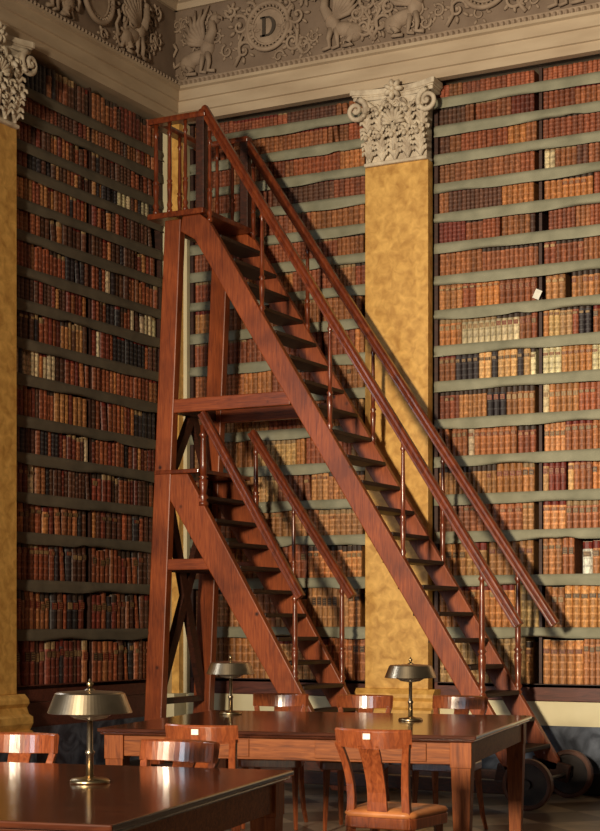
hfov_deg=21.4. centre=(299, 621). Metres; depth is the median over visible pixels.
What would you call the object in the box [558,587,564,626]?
book
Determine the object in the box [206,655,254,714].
desk lamp
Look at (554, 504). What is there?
book
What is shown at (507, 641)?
book
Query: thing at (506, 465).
book
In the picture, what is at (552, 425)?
book
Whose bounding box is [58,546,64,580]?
book
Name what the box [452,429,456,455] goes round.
book
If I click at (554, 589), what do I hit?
book
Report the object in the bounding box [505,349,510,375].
book
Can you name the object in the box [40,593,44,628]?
book
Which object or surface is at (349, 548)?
book
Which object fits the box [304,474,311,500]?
book
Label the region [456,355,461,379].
book
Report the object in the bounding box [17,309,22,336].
book
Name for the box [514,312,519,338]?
book
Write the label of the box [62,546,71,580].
book
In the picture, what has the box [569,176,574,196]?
book
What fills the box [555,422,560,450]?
book
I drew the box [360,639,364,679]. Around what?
book
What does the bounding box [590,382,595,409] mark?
book
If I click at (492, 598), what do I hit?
book
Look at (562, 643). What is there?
book
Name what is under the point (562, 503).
book
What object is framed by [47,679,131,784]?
desk lamp
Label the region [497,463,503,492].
book
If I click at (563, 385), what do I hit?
book
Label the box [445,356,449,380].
book
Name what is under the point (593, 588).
book
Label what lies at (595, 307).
book
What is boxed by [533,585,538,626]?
book
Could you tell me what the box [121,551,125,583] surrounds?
book
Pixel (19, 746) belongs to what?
chair
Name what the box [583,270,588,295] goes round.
book
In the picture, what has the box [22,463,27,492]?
book
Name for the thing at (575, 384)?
book
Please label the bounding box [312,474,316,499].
book
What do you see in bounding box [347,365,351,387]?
book
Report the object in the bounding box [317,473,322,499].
book
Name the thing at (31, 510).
book
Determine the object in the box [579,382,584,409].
book
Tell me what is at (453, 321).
book
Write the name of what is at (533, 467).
book
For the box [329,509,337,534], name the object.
book
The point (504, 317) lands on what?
book
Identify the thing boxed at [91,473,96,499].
book
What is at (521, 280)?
book
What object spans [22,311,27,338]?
book
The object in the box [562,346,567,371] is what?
book
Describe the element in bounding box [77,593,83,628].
book
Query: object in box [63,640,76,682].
book
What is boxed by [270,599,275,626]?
book
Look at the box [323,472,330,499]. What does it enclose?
book
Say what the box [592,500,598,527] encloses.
book
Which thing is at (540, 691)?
bookcase
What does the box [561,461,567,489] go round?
book
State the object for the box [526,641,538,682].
book
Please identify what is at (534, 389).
book
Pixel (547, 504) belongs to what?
book
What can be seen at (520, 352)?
book
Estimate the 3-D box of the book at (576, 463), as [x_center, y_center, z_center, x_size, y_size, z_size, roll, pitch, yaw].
[2.212,-1.170,12.579,0.048,0.267,0.157,0,0,28]
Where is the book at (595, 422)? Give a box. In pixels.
[593,419,598,448]
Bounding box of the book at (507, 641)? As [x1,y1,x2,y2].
[504,638,510,673]
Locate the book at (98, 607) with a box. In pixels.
[96,595,100,628]
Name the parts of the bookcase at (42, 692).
shelf, panel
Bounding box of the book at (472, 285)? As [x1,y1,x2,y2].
[470,283,475,306]
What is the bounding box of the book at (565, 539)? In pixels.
[563,537,568,573]
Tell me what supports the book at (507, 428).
on the bookcase at (540, 691)
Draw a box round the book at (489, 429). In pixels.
[487,427,492,453]
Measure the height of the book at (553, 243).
0.224 m
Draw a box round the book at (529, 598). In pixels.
[527,591,532,626]
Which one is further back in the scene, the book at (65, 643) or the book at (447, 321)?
the book at (447, 321)
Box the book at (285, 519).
[282,511,288,535]
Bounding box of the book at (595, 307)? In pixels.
[593,305,598,331]
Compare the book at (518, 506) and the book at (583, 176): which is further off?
the book at (518, 506)
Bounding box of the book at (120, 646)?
[94,639,123,679]
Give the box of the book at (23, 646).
[18,641,29,685]
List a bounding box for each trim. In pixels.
[0,0,179,117]
[27,695,144,726]
[30,717,144,764]
[34,0,175,79]
[157,0,177,11]
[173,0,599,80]
[174,0,230,11]
[178,8,599,124]
[186,693,599,726]
[482,725,599,773]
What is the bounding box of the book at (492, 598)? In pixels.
[490,590,495,626]
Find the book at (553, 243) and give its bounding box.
[550,240,555,262]
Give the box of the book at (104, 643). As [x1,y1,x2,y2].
[101,641,107,680]
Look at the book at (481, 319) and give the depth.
12.89 m
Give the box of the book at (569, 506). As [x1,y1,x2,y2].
[566,500,572,527]
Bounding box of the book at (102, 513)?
[100,511,105,538]
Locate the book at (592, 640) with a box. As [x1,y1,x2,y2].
[590,638,595,684]
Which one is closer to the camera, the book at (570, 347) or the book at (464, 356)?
the book at (570, 347)
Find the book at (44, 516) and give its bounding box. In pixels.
[41,507,48,533]
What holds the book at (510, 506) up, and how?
on the bookcase at (540, 691)
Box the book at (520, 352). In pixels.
[517,348,523,375]
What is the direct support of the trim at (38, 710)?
attached to the wall at (78, 81)
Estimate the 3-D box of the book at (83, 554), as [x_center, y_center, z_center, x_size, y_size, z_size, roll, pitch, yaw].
[-1.862,-0.474,13.096,0.216,0.301,0.064,0,0,28]
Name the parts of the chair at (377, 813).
leg, crest rail, seat frame, leg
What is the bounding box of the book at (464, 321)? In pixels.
[462,319,467,343]
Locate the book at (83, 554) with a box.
[79,546,85,581]
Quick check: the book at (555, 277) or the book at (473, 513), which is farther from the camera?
the book at (473, 513)
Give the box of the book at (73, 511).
[71,509,77,535]
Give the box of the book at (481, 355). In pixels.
[479,352,484,377]
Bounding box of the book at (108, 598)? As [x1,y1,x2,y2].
[106,596,111,628]
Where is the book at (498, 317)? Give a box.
[496,315,501,340]
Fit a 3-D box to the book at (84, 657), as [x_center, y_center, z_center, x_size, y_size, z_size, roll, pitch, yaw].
[-1.843,0.323,13.111,0.196,0.353,0.073,0,0,28]
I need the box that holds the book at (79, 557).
[77,547,81,581]
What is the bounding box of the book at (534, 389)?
[529,384,538,412]
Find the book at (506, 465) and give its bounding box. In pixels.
[504,463,509,491]
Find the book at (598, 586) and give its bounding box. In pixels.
[598,586,599,626]
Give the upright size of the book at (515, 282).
0.230 m
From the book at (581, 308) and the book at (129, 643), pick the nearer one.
the book at (581, 308)
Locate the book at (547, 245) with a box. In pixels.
[544,241,550,263]
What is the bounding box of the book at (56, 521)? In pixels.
[53,507,60,534]
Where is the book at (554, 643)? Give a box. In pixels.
[551,640,559,683]
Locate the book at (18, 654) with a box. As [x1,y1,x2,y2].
[17,641,20,685]
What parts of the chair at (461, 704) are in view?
leg, leg, seat frame, crest rail, leg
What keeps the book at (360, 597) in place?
on the bookcase at (239, 685)
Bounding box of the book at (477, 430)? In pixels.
[475,428,480,454]
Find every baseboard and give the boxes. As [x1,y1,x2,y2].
[101,759,139,765]
[481,768,599,795]
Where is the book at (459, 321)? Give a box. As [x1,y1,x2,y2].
[456,319,461,343]
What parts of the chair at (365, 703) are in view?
leg, leg, seat frame, crest rail, leg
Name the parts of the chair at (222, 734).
crest rail, leg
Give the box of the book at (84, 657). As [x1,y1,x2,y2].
[80,640,87,681]
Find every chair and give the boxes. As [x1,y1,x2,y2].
[0,732,58,762]
[139,739,220,767]
[165,723,240,830]
[238,693,308,829]
[320,695,392,830]
[334,727,447,830]
[410,695,487,830]
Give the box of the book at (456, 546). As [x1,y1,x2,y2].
[453,543,459,575]
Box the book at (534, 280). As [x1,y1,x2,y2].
[531,276,538,300]
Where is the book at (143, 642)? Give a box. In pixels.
[142,641,145,678]
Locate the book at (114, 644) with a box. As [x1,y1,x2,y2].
[112,642,117,679]
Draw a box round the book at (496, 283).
[494,280,499,303]
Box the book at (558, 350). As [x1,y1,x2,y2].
[555,346,561,371]
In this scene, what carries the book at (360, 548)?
on the bookcase at (239, 685)
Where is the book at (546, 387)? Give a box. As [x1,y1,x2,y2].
[543,384,549,411]
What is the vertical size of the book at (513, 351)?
0.238 m
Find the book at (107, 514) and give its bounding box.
[105,511,111,538]
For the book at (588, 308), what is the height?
0.240 m
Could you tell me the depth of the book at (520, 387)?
12.74 m
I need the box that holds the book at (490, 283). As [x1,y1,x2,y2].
[488,281,493,304]
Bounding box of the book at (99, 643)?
[97,641,102,680]
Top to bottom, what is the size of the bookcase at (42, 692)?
5.048 m
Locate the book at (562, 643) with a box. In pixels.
[559,640,567,683]
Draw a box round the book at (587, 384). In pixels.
[585,382,589,409]
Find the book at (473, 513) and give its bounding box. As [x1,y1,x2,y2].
[470,505,476,530]
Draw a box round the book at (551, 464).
[549,462,554,490]
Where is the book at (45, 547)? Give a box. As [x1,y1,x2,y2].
[43,545,48,579]
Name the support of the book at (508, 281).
on the bookcase at (540, 691)
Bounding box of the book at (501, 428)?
[499,426,504,453]
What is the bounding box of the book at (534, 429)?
[530,424,538,451]
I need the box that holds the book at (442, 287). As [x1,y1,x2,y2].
[439,285,444,309]
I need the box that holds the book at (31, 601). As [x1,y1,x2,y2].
[29,591,33,628]
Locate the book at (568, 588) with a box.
[565,585,572,626]
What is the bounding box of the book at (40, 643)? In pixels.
[38,641,43,684]
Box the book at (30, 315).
[28,312,33,339]
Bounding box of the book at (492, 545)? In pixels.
[489,542,496,574]
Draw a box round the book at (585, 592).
[581,585,589,626]
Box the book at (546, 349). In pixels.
[543,347,548,372]
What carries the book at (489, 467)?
on the bookcase at (540, 691)
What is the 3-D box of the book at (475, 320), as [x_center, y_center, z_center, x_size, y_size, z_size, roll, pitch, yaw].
[1.465,-2.377,12.990,0.049,0.235,0.181,0,0,28]
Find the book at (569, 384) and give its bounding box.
[567,382,572,410]
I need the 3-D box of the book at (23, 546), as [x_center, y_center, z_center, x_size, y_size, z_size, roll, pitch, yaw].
[-2.231,-0.476,12.426,0.212,0.306,0.070,0,0,28]
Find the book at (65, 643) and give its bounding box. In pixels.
[63,641,68,682]
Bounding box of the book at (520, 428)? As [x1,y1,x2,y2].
[518,425,523,452]
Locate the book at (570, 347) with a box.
[568,345,573,370]
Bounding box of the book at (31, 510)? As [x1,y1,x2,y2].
[28,504,34,531]
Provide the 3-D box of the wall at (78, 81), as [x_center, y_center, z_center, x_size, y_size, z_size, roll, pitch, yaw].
[-2.551,-2.450,12.179,0.600,7.600,5.820,0,0,28]
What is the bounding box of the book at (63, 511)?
[59,507,66,534]
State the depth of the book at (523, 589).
12.73 m
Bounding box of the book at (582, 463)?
[580,461,585,488]
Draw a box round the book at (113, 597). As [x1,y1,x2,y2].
[106,595,116,628]
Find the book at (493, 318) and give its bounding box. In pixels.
[491,316,495,340]
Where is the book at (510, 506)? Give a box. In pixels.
[507,503,514,529]
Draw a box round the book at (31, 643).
[29,641,34,684]
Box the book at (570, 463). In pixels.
[568,461,573,489]
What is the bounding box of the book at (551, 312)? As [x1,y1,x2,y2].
[549,309,554,335]
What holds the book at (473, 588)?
on the bookcase at (540, 691)
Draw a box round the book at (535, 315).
[532,311,538,337]
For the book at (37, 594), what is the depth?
12.52 m
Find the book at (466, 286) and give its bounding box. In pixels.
[463,283,469,306]
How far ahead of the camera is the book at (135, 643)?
13.73 m
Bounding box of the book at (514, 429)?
[511,425,522,452]
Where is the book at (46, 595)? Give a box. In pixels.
[40,592,48,628]
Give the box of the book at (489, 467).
[487,464,491,492]
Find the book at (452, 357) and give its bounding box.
[450,355,455,379]
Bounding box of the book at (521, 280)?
[519,278,524,301]
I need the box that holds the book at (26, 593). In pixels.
[21,590,28,628]
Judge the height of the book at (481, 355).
0.237 m
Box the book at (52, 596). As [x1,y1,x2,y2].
[49,592,56,628]
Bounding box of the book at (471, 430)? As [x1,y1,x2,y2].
[469,428,474,454]
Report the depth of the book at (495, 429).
12.84 m
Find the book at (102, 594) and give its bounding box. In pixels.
[91,592,105,628]
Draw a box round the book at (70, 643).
[68,641,72,682]
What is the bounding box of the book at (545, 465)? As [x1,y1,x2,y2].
[543,462,548,490]
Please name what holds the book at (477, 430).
on the bookcase at (540, 691)
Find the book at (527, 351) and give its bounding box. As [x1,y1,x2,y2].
[524,348,530,374]
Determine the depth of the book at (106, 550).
13.34 m
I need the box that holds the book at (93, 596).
[91,594,95,628]
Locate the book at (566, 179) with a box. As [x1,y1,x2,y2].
[563,177,568,196]
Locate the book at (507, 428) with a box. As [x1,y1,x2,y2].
[505,426,510,453]
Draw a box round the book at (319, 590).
[317,587,322,626]
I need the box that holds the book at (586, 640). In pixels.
[584,638,589,684]
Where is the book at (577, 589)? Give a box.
[573,585,581,626]
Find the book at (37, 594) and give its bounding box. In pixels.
[33,592,39,628]
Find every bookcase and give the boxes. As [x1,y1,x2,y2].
[17,86,163,702]
[189,112,365,695]
[433,67,599,701]
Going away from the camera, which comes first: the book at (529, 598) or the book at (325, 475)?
the book at (529, 598)
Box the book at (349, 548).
[347,546,351,576]
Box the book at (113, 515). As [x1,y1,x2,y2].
[111,512,116,538]
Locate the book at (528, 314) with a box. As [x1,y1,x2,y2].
[526,312,531,337]
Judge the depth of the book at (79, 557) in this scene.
12.98 m
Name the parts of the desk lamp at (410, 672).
stem, lamp shade, lamp shade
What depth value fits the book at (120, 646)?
13.50 m
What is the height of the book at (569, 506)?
0.238 m
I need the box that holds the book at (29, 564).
[26,544,33,579]
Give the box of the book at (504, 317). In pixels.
[502,314,507,339]
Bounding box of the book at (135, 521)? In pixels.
[132,514,138,540]
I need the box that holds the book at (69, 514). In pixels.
[67,508,71,534]
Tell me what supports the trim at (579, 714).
attached to the wall at (595, 56)
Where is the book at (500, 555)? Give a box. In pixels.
[497,544,503,574]
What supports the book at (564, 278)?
on the bookcase at (540, 691)
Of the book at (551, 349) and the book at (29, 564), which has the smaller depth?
the book at (29, 564)
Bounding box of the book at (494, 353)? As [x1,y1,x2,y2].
[492,351,497,376]
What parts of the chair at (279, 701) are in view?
leg, seat frame, crest rail, leg, leg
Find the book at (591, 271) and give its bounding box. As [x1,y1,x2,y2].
[589,269,593,294]
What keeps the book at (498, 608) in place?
on the bookcase at (540, 691)
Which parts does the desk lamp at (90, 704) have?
lamp shade, lamp shade, stem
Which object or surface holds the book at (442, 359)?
on the bookcase at (540, 691)
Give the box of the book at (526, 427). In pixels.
[524,425,529,452]
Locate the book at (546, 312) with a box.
[544,310,548,335]
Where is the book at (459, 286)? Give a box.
[457,283,462,307]
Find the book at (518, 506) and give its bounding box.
[515,503,522,529]
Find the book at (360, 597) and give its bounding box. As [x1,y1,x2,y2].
[355,589,364,626]
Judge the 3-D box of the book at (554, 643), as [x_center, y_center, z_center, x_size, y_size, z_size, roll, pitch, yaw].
[2.060,0.319,12.685,0.065,0.344,0.199,0,0,28]
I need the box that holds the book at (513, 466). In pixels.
[510,463,516,491]
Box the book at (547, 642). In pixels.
[543,639,558,683]
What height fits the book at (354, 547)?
0.276 m
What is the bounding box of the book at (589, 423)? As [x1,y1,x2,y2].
[586,420,592,448]
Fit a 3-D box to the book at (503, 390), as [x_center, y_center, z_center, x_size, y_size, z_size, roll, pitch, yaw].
[1.669,-1.785,12.875,0.055,0.255,0.173,0,0,28]
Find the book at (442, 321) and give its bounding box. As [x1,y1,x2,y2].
[440,319,444,345]
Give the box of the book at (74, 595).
[72,593,77,628]
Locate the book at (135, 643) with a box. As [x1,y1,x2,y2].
[133,641,138,678]
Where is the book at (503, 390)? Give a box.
[500,386,506,414]
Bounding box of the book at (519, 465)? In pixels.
[517,462,522,491]
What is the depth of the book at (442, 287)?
13.04 m
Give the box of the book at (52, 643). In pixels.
[50,641,55,683]
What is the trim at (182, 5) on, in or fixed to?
attached to the wall at (595, 56)
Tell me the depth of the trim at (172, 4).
14.08 m
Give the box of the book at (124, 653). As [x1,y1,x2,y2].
[122,641,127,679]
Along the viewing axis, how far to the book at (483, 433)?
12.89 m
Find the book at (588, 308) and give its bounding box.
[585,305,592,332]
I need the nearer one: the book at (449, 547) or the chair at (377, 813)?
the chair at (377, 813)
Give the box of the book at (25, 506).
[18,502,28,531]
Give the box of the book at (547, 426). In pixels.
[545,423,549,450]
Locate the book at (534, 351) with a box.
[531,348,538,373]
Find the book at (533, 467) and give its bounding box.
[529,462,538,490]
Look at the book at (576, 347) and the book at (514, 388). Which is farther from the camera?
the book at (514, 388)
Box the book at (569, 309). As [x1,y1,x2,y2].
[567,307,572,333]
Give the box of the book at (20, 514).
[17,502,23,531]
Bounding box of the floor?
[225,783,599,830]
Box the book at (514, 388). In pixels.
[512,385,517,413]
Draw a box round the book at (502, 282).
[500,279,505,303]
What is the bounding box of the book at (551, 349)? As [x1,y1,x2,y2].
[549,347,554,372]
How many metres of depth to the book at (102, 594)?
13.30 m
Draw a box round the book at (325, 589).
[322,587,327,626]
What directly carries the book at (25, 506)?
on the bookcase at (42, 692)
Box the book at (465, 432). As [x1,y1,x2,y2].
[462,428,468,455]
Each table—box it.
[0,762,293,830]
[97,710,531,830]
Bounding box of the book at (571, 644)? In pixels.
[567,640,575,683]
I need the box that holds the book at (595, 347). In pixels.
[592,344,598,369]
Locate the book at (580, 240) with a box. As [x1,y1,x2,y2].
[578,237,583,260]
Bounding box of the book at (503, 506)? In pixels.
[500,503,506,529]
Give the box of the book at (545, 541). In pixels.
[543,538,548,573]
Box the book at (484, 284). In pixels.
[482,282,487,304]
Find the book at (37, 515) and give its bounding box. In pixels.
[34,505,41,532]
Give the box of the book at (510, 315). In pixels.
[508,312,513,339]
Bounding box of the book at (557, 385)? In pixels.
[555,383,560,411]
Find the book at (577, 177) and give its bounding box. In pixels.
[575,174,580,195]
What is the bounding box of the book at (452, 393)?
[450,391,454,418]
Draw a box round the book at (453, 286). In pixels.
[451,284,456,308]
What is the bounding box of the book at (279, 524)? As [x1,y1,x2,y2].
[276,512,282,536]
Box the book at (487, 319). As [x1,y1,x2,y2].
[485,316,490,341]
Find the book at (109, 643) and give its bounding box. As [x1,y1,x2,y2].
[107,641,112,680]
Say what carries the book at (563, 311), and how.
on the bookcase at (540, 691)
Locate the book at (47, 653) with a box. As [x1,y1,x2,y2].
[44,641,50,683]
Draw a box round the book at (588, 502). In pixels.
[586,500,591,527]
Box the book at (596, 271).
[594,269,599,294]
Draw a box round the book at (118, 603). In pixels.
[106,593,120,628]
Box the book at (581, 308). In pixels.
[579,306,584,332]
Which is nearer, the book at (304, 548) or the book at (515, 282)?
the book at (515, 282)
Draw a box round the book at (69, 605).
[62,593,72,628]
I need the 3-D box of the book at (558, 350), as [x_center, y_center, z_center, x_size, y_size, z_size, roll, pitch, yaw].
[2.076,-2.083,12.651,0.051,0.230,0.160,0,0,28]
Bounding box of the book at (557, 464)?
[555,462,560,489]
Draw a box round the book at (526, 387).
[524,385,529,413]
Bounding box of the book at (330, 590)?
[328,587,332,626]
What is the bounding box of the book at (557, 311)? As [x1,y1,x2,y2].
[554,308,559,334]
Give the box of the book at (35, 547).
[33,545,38,579]
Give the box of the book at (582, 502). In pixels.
[580,500,585,527]
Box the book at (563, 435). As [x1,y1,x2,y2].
[561,421,565,449]
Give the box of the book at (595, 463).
[593,461,597,488]
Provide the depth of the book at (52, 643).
12.67 m
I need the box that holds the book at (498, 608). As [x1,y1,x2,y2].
[496,585,501,626]
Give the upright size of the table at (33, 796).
0.770 m
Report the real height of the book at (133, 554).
0.303 m
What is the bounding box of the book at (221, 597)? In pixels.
[219,590,223,626]
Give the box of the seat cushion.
[345,801,447,818]
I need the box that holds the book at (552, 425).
[550,422,555,450]
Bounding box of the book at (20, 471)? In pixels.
[18,462,22,491]
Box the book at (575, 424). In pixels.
[572,420,578,449]
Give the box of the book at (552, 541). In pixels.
[549,538,555,573]
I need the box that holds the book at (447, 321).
[445,319,450,344]
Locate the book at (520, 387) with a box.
[518,385,523,413]
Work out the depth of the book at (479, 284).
12.90 m
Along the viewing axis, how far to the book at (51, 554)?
12.65 m
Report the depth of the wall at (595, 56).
13.52 m
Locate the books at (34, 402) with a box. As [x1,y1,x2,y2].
[16,59,599,682]
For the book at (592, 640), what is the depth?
12.46 m
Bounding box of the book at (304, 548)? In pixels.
[301,545,314,577]
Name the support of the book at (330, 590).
on the bookcase at (239, 685)
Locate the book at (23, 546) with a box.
[21,543,26,579]
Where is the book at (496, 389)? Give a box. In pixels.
[494,387,499,415]
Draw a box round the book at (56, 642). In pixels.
[55,641,59,683]
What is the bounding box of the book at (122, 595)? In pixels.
[120,593,124,628]
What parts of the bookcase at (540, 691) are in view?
panel, shelf, panel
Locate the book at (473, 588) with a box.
[471,586,476,615]
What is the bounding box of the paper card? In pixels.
[532,289,541,299]
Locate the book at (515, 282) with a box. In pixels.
[512,278,518,301]
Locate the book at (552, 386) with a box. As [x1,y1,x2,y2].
[550,383,554,411]
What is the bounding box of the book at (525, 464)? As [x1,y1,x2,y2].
[523,462,528,491]
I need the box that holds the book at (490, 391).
[487,388,493,415]
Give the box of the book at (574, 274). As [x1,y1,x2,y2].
[572,271,576,296]
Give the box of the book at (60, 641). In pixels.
[47,639,63,682]
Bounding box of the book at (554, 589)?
[552,587,557,626]
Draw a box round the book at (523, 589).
[521,585,526,626]
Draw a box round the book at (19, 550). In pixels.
[17,542,21,579]
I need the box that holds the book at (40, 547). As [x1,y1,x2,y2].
[38,545,43,579]
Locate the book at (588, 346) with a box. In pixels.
[586,344,591,369]
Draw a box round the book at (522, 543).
[519,540,526,569]
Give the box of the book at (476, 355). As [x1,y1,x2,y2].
[473,353,478,378]
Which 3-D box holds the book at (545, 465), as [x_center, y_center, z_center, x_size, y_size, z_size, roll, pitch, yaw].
[1.991,-1.167,12.710,0.048,0.261,0.178,0,0,28]
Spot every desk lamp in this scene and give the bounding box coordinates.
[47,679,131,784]
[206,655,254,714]
[385,657,436,720]
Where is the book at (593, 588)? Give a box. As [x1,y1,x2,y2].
[590,585,597,626]
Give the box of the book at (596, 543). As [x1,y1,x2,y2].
[593,540,599,572]
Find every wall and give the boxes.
[25,53,156,702]
[162,54,599,702]
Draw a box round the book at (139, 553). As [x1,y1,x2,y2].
[137,551,142,583]
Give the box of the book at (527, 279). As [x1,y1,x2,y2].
[525,277,530,300]
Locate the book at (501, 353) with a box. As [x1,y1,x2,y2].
[498,350,504,376]
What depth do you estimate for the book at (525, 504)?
12.72 m
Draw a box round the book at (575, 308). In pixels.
[573,306,578,333]
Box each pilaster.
[0,21,36,762]
[163,124,189,716]
[347,76,442,764]
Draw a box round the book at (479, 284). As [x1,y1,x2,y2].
[476,282,481,305]
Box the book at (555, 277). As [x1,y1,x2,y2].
[552,274,558,298]
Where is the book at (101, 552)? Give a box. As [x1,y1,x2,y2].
[96,550,104,582]
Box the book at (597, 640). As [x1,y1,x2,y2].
[596,639,599,684]
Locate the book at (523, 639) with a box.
[521,637,534,682]
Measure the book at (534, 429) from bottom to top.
0.229 m
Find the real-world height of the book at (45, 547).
0.307 m
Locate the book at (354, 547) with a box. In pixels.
[352,545,356,576]
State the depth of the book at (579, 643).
12.50 m
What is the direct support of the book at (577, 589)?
on the bookcase at (540, 691)
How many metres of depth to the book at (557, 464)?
12.59 m
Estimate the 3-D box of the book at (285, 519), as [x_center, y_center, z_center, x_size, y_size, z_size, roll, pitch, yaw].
[-0.094,-0.856,13.805,0.062,0.245,0.164,0,0,28]
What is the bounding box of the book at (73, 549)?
[71,547,76,580]
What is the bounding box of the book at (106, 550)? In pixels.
[96,547,109,582]
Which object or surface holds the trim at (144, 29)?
attached to the wall at (78, 81)
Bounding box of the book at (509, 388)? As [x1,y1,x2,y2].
[507,386,511,414]
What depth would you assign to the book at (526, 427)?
12.71 m
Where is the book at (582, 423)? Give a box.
[579,420,585,448]
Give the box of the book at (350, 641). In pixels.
[348,639,353,679]
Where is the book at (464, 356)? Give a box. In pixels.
[461,354,466,379]
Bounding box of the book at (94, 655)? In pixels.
[87,641,97,681]
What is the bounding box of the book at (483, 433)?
[480,427,486,454]
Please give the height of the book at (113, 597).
0.294 m
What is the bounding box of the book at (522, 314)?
[520,312,525,338]
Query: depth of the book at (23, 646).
12.37 m
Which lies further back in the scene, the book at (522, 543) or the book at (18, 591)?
the book at (522, 543)
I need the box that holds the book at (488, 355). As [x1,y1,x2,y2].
[485,351,491,377]
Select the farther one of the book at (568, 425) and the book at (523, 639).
the book at (523, 639)
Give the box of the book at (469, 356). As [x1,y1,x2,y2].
[467,354,472,378]
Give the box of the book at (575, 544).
[569,537,581,573]
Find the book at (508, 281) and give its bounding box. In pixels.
[506,279,511,302]
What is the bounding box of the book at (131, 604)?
[125,594,133,627]
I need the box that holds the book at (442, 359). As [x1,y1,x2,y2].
[440,356,444,380]
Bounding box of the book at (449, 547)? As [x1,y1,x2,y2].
[446,543,452,574]
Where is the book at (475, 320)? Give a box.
[473,317,478,342]
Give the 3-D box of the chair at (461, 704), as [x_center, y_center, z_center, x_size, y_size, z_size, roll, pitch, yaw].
[0.973,0.918,10.249,0.424,0.872,0.492,0,0,25]
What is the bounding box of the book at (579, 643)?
[576,640,583,683]
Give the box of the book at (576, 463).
[574,461,579,489]
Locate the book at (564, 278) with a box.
[559,272,570,297]
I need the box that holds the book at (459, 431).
[457,429,461,455]
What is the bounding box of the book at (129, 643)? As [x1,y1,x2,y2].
[122,640,133,679]
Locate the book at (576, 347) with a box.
[574,345,579,370]
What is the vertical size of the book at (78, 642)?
0.350 m
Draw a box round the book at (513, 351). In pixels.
[511,349,516,375]
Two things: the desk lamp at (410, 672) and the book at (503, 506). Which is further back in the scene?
the book at (503, 506)
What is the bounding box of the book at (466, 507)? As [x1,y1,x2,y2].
[464,505,469,530]
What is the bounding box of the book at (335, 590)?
[333,588,337,626]
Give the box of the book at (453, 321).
[451,319,456,344]
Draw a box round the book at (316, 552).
[314,546,319,577]
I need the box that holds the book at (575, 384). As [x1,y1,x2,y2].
[573,382,581,410]
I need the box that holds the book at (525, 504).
[523,502,527,529]
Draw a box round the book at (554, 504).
[551,501,558,528]
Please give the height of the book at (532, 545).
0.284 m
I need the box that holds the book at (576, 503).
[573,500,579,527]
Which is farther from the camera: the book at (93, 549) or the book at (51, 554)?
the book at (93, 549)
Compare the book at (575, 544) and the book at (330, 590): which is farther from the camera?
the book at (330, 590)
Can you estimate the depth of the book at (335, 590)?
13.51 m
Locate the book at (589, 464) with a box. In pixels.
[586,461,592,488]
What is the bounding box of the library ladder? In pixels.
[144,105,593,810]
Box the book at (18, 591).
[17,590,20,628]
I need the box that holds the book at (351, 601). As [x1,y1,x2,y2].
[349,589,354,626]
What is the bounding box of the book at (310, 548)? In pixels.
[308,546,314,577]
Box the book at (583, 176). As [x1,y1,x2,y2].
[581,173,586,194]
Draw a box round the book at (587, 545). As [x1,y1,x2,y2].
[583,541,592,573]
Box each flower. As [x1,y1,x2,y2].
[0,21,7,43]
[384,79,402,99]
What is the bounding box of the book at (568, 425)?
[565,421,571,449]
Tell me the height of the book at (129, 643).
0.371 m
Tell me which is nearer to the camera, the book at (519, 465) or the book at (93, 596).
the book at (519, 465)
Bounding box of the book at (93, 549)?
[91,547,95,581]
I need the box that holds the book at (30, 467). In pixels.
[28,465,33,492]
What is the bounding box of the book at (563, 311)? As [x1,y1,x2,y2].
[560,307,566,334]
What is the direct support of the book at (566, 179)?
on the bookcase at (540, 691)
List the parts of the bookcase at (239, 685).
panel, shelf, panel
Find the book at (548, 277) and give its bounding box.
[546,275,551,298]
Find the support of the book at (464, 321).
on the bookcase at (540, 691)
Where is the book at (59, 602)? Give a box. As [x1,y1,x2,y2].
[56,592,62,628]
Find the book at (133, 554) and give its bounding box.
[130,550,137,583]
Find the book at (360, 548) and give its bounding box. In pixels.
[357,545,364,576]
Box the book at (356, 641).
[354,639,359,679]
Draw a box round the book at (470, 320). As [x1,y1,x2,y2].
[468,318,472,342]
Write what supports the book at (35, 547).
on the bookcase at (42, 692)
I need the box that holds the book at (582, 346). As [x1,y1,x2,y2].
[580,344,585,370]
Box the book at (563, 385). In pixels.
[561,383,566,410]
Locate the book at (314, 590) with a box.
[312,588,316,626]
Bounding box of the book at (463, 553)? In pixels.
[460,543,466,574]
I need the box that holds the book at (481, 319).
[479,317,484,341]
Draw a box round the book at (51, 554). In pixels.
[48,545,54,580]
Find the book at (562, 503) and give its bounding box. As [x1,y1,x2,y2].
[559,500,566,528]
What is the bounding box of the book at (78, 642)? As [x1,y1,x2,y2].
[76,640,81,681]
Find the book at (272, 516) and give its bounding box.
[269,512,275,536]
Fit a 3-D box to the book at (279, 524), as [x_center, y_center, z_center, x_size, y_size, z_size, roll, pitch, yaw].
[-0.152,-0.860,13.833,0.065,0.255,0.168,0,0,28]
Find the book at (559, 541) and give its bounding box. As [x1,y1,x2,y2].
[556,538,562,573]
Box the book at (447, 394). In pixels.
[445,391,449,418]
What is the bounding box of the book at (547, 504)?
[544,501,550,528]
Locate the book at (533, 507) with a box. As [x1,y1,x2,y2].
[528,501,538,529]
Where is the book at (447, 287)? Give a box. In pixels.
[445,284,450,308]
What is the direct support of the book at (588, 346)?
on the bookcase at (540, 691)
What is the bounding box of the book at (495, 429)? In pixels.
[493,426,498,453]
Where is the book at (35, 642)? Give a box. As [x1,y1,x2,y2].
[34,641,38,684]
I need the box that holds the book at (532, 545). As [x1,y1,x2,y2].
[527,540,538,573]
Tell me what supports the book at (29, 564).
on the bookcase at (42, 692)

